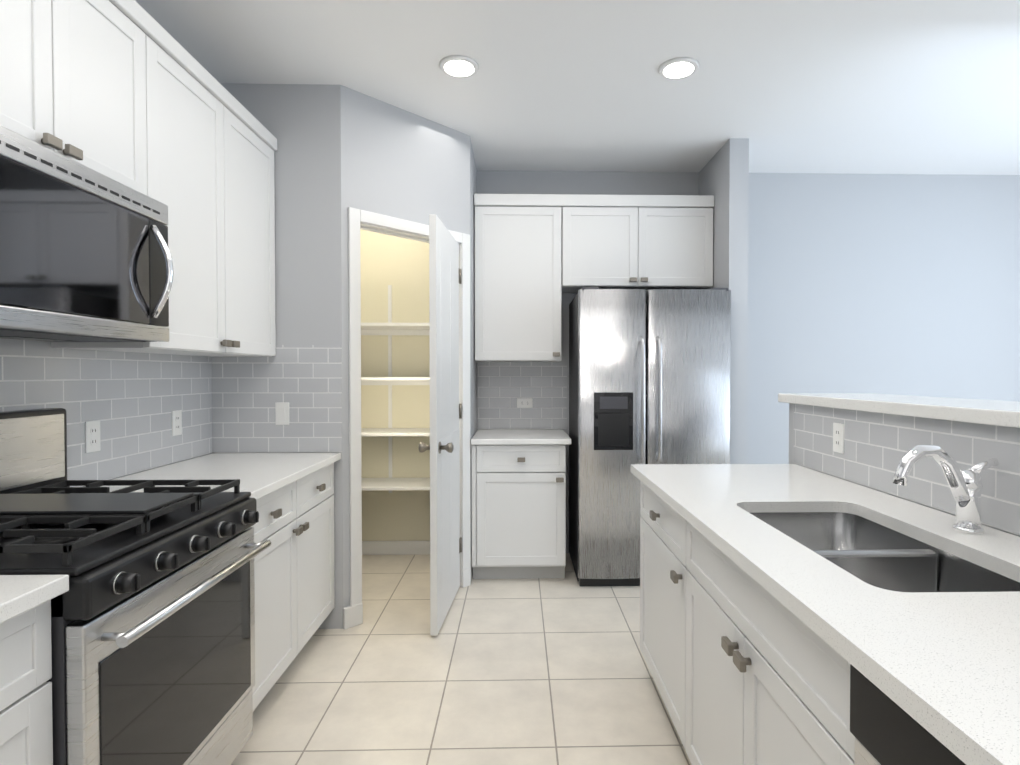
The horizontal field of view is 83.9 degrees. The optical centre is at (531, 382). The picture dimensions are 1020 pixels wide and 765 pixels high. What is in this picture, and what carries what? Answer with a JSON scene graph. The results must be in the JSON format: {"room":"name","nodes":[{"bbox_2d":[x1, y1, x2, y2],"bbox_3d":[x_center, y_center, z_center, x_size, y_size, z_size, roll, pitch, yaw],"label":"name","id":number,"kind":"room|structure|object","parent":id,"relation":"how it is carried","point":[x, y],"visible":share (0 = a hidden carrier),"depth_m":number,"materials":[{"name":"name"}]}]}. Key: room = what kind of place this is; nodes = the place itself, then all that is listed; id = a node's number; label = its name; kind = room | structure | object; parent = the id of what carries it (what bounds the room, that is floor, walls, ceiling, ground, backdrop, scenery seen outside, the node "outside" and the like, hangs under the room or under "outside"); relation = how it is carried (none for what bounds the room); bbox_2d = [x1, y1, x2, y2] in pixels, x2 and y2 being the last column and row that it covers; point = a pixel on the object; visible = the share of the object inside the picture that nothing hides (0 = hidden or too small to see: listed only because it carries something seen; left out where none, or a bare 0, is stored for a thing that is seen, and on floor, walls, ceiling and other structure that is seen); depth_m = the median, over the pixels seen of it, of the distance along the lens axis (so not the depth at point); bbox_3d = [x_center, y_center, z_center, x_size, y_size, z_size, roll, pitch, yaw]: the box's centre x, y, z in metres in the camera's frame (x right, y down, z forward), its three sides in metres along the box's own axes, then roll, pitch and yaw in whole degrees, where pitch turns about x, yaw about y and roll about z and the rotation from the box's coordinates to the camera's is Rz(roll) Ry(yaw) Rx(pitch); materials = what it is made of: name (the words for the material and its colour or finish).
{"room":"kitchen","nodes":[
{"label":"kitchen","id":0,"kind":"room"},
{"bbox_2d":[82,453,211,486],"bbox_3d":[-1.604,-0.073,-0.193,0.100,2.780,6.250,0,1,-1],"label":"wall","id":1,"kind":"structure","parent":0,"point":[155,467],"depth_m":2.43,"materials":[{"name":"grey paint"}]},
{"bbox_2d":[0,0,155,199],"bbox_3d":[-1.426,-0.897,1.494,0.322,0.625,0.760,0,1,-1],"label":"upper cabinet","id":2,"kind":"object","parent":1,"relation":"attached to","point":[134,95],"depth_m":1.62,"materials":[{"name":"white wood"}]},
{"bbox_2d":[0,125,173,341],"bbox_3d":[-1.358,-0.354,1.505,0.458,0.456,0.754,0,1,-1],"label":"microwave","id":3,"kind":"object","parent":2,"relation":"attached to","point":[85,254],"visible":1,"depth_m":1.50,"materials":[{"name":"grey metal"}]},
{"bbox_2d":[0,338,212,486],"bbox_3d":[-1.574,0.116,0.783,0.006,0.548,4.194,0,1,-1],"label":"wall tile","id":4,"kind":"structure","parent":1,"relation":"attached to","point":[131,401],"depth_m":2.19,"materials":[{"name":"grey tile"}]},
{"bbox_2d":[85,420,100,452],"bbox_3d":[-1.599,0.197,2.068,0.007,0.114,0.070,0,1,-1],"label":"electrical outlet","id":5,"kind":"object","parent":4,"relation":"attached to","point":[92,436],"visible":1,"depth_m":2.06,"materials":[{"name":"white plastic"}]},
{"bbox_2d":[172,410,181,435],"bbox_3d":[-1.611,0.183,2.578,0.007,0.114,0.070,0,1,-1],"label":"electrical outlet","id":6,"kind":"object","parent":4,"relation":"attached to","point":[176,422],"visible":1,"depth_m":2.57,"materials":[{"name":"white plastic"}]},
{"bbox_2d":[51,17,276,356],"bbox_3d":[-1.446,-0.673,2.344,0.322,1.100,1.051,0,1,-1],"label":"upper cabinet","id":7,"kind":"object","parent":1,"relation":"attached to","point":[215,160],"depth_m":2.29,"materials":[{"name":"white wood"}]},
{"bbox_2d":[212,83,342,628],"bbox_3d":[-1.299,-0.122,2.940,0.660,2.780,0.100,0,1,-1],"label":"wall","id":8,"kind":"structure","parent":0,"point":[301,123],"depth_m":2.88,"materials":[{"name":"grey paint"}]},
{"bbox_2d":[212,345,341,452],"bbox_3d":[-1.295,0.083,2.890,0.652,0.548,0.006,0,1,-1],"label":"tile","id":9,"kind":"structure","parent":8,"relation":"attached to","point":[304,381],"depth_m":2.89,"materials":[{"name":"grey tile"}]},
{"bbox_2d":[275,402,288,424],"bbox_3d":[-1.268,0.159,2.885,0.070,0.114,0.010,0,1,-1],"label":"light switch","id":10,"kind":"object","parent":9,"relation":"attached to","point":[281,413],"visible":1,"depth_m":2.88,"materials":[{"name":"white plastic"}]},
{"bbox_2d":[341,85,470,607],"bbox_3d":[-0.709,-0.127,3.242,0.100,2.780,0.855,1,1,44],"label":"wall","id":11,"kind":"structure","parent":0,"point":[397,162],"depth_m":3.08,"materials":[{"name":"grey paint"}]},
{"bbox_2d":[343,568,469,629],"bbox_3d":[-0.674,1.209,3.213,0.020,0.110,0.839,1,1,44],"label":"baseboard","id":12,"kind":"structure","parent":11,"relation":"attached to","point":[353,616],"depth_m":2.95,"materials":[{"name":"white wood"}]},
{"bbox_2d":[348,207,470,605],"bbox_3d":[-0.700,0.179,3.256,0.130,2.168,0.806,1,1,44],"label":"door frame","id":13,"kind":"structure","parent":11,"relation":"attached to","point":[358,219],"depth_m":2.97,"materials":[{"name":"white wood"}]},
{"bbox_2d":[418,214,461,635],"bbox_3d":[-0.487,0.211,3.130,0.175,2.084,0.668,0,1,-1],"label":"pantry door","id":14,"kind":"structure","parent":11,"relation":"in","point":[443,447],"depth_m":2.96,"materials":[{"name":"white painted wood"},{"name":"pewter knobs and hinges"}]},
{"bbox_2d":[231,553,691,764],"bbox_3d":[1.485,1.356,0.530,6.310,0.100,7.500,0,1,-1],"label":"floor","id":15,"kind":"structure","parent":0,"point":[545,671],"depth_m":2.39,"materials":[{"name":"tile"}]},
{"bbox_2d":[0,603,52,764],"bbox_3d":[-1.264,0.864,0.804,0.612,0.875,0.675,0,1,-1],"label":"base cabinet","id":16,"kind":"object","parent":15,"relation":"on","point":[26,728],"depth_m":1.09,"materials":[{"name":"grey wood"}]},
{"bbox_2d":[0,575,68,626],"bbox_3d":[-1.224,0.422,-0.083,0.648,0.034,2.436,0,1,-1],"label":"countertop","id":17,"kind":"structure","parent":16,"relation":"on","point":[19,594],"depth_m":1.07,"materials":[{"name":"white stone"}]},
{"bbox_2d":[0,408,270,764],"bbox_3d":[-1.219,0.690,1.524,0.734,1.200,0.760,0,1,-1],"label":"range","id":18,"kind":"object","parent":15,"relation":"on","point":[153,631],"visible":0.96,"depth_m":1.44,"materials":[{"name":"silver metal"}]},
{"bbox_2d":[85,453,340,710],"bbox_3d":[-1.284,0.821,2.403,0.647,0.910,0.988,0,1,-1],"label":"base cabinet","id":19,"kind":"object","parent":15,"relation":"on","point":[293,496],"visible":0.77,"depth_m":2.36,"materials":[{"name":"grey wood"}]},
{"bbox_2d":[471,429,570,578],"bbox_3d":[-0.069,0.799,3.813,0.619,0.910,0.627,0,1,-1],"label":"base cabinet","id":20,"kind":"object","parent":15,"relation":"on","point":[518,488],"visible":1,"depth_m":3.54,"materials":[{"name":"white wood"}]},
{"bbox_2d":[569,287,730,585],"bbox_3d":[0.750,0.336,3.747,0.935,1.838,0.740,0,1,-1],"label":"fridge","id":21,"kind":"object","parent":15,"relation":"on","point":[649,376],"visible":0.9,"depth_m":3.45,"materials":[{"name":"grey metal"}]},
{"bbox_2d":[631,472,978,764],"bbox_3d":[0.853,0.867,0.617,0.734,0.875,3.720,0,1,-1],"label":"kitchen island","id":22,"kind":"object","parent":15,"relation":"on","point":[776,600],"depth_m":1.41,"materials":[{"name":"white wood"}]},
{"bbox_2d":[631,464,1019,764],"bbox_3d":[0.857,0.411,0.640,0.740,0.034,3.780,0,1,-1],"label":"island countertop","id":23,"kind":"structure","parent":22,"relation":"on","point":[951,652],"depth_m":1.03,"materials":[{"name":"white stone"}]},
{"bbox_2d":[755,508,1019,587],"bbox_3d":[0.828,0.515,1.421,0.388,0.223,0.748,0,1,-1],"label":"sink","id":24,"kind":"object","parent":23,"relation":"in","point":[892,557],"depth_m":1.42,"materials":[{"name":"silver metal"}]},
{"bbox_2d":[893,445,998,533],"bbox_3d":[1.064,0.272,1.342,0.268,0.221,0.286,0,1,-1],"label":"faucet","id":25,"kind":"object","parent":23,"relation":"on","point":[966,486],"visible":0.98,"depth_m":1.44,"materials":[{"name":"silver metal"}]},
{"bbox_2d":[850,664,965,764],"bbox_3d":[0.827,0.868,0.586,0.673,0.874,0.596,0,1,-1],"label":"dishwasher","id":26,"kind":"object","parent":22,"relation":"in","point":[885,729],"visible":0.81,"depth_m":0.78,"materials":[{"name":"grey metal"}]},
{"bbox_2d":[470,139,476,579],"bbox_3d":[-0.435,-0.136,3.814,0.100,2.780,0.595,0,1,-1],"label":"wall","id":27,"kind":"structure","parent":0,"point":[473,362],"depth_m":3.69,"materials":[{"name":"grey paint"}]},
{"bbox_2d":[135,0,1019,174],"bbox_3d":[1.485,-1.524,0.484,6.310,0.100,7.500,0,1,-1],"label":"ceiling","id":28,"kind":"structure","parent":0,"point":[867,86],"depth_m":2.76,"materials":[{"name":"white paint"}]},
{"bbox_2d":[439,55,478,77],"bbox_3d":[-0.344,-1.501,2.702,0.190,0.012,0.190,0,1,-1],"label":"recessed light","id":29,"kind":"object","parent":28,"relation":"in","point":[458,66],"visible":1,"depth_m":2.68,"materials":[{"name":"white plastic"}]},
{"bbox_2d":[658,57,698,79],"bbox_3d":[0.706,-1.502,2.717,0.190,0.012,0.190,0,1,-1],"label":"recessed light","id":30,"kind":"object","parent":28,"relation":"in","point":[678,68],"visible":0.98,"depth_m":2.70,"materials":[{"name":"white plastic"}]},
{"bbox_2d":[360,170,1019,552],"bbox_3d":[1.446,-0.142,4.207,6.210,2.780,0.100,0,1,-1],"label":"wall","id":31,"kind":"structure","parent":0,"point":[901,284],"depth_m":4.17,"materials":[{"name":"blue paint"}]},
{"bbox_2d":[361,285,429,492],"bbox_3d":[-1.071,0.052,3.916,1.157,1.500,0.359,0,1,-1],"label":"shelf","id":32,"kind":"object","parent":31,"relation":"attached to","point":[390,329],"visible":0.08,"depth_m":3.73,"materials":[{"name":"white wood"}]},
{"bbox_2d":[362,541,429,554],"bbox_3d":[-1.075,1.199,4.108,1.162,0.100,0.016,0,1,-1],"label":"baseboard","id":33,"kind":"structure","parent":31,"relation":"attached to","point":[395,547],"depth_m":4.09,"materials":[{"name":"white wood"}]},
{"bbox_2d":[477,358,566,428],"bbox_3d":[-0.066,0.078,4.120,0.648,0.518,0.006,0,1,-1],"label":"wall tile","id":34,"kind":"structure","parent":31,"relation":"attached to","point":[502,387],"depth_m":4.12,"materials":[{"name":"grey tile"}]},
{"bbox_2d":[517,398,532,407],"bbox_3d":[-0.047,0.149,4.116,0.114,0.070,0.007,0,1,-1],"label":"electrical outlet","id":35,"kind":"object","parent":34,"relation":"attached to","point":[524,402],"visible":1,"depth_m":4.11,"materials":[{"name":"white plastic"}]},
{"bbox_2d":[474,194,573,361],"bbox_3d":[-0.060,-0.701,3.943,0.645,1.104,0.322,0,1,-1],"label":"upper cabinet","id":36,"kind":"object","parent":31,"relation":"attached to","point":[536,255],"depth_m":3.79,"materials":[{"name":"white wood"}]},
{"bbox_2d":[574,194,713,292],"bbox_3d":[0.712,-0.951,3.957,1.018,0.604,0.322,0,1,-1],"label":"upper cabinet","id":37,"kind":"object","parent":31,"relation":"attached to","point":[647,242],"depth_m":3.80,"materials":[{"name":"white wood"}]},
{"bbox_2d":[699,138,748,463],"bbox_3d":[1.290,-0.137,3.853,0.120,2.780,0.600,0,1,-1],"label":"wall","id":38,"kind":"structure","parent":0,"point":[724,176],"depth_m":3.55,"materials":[{"name":"grey paint"}]},
{"bbox_2d":[789,403,1019,536],"bbox_3d":[1.306,0.713,0.696,0.140,1.180,3.860,0,1,-1],"label":"wall","id":39,"kind":"structure","parent":0,"point":[791,433],"depth_m":2.58,"materials":[{"name":"grey ceramic subway tile"},{"name":"light grout"}]},
{"bbox_2d":[778,393,1019,427],"bbox_3d":[1.428,0.102,0.709,0.455,0.040,3.900,0,1,-1],"label":"ledge","id":40,"kind":"object","parent":39,"relation":"on","point":[995,412],"depth_m":1.82,"materials":[{"name":"white stone"}]},
{"bbox_2d":[794,404,1019,535],"bbox_3d":[1.233,0.258,0.656,0.006,0.268,3.800,0,1,-1],"label":"wall tile","id":41,"kind":"structure","parent":39,"relation":"attached to","point":[878,447],"depth_m":1.78,"materials":[{"name":"grey tile"}]},
{"bbox_2d":[833,423,843,453],"bbox_3d":[1.189,0.214,2.195,0.007,0.114,0.070,0,1,-1],"label":"outlet","id":42,"kind":"object","parent":41,"relation":"attached to","point":[838,437],"visible":1,"depth_m":2.19,"materials":[{"name":"white plastic"}]}
]}

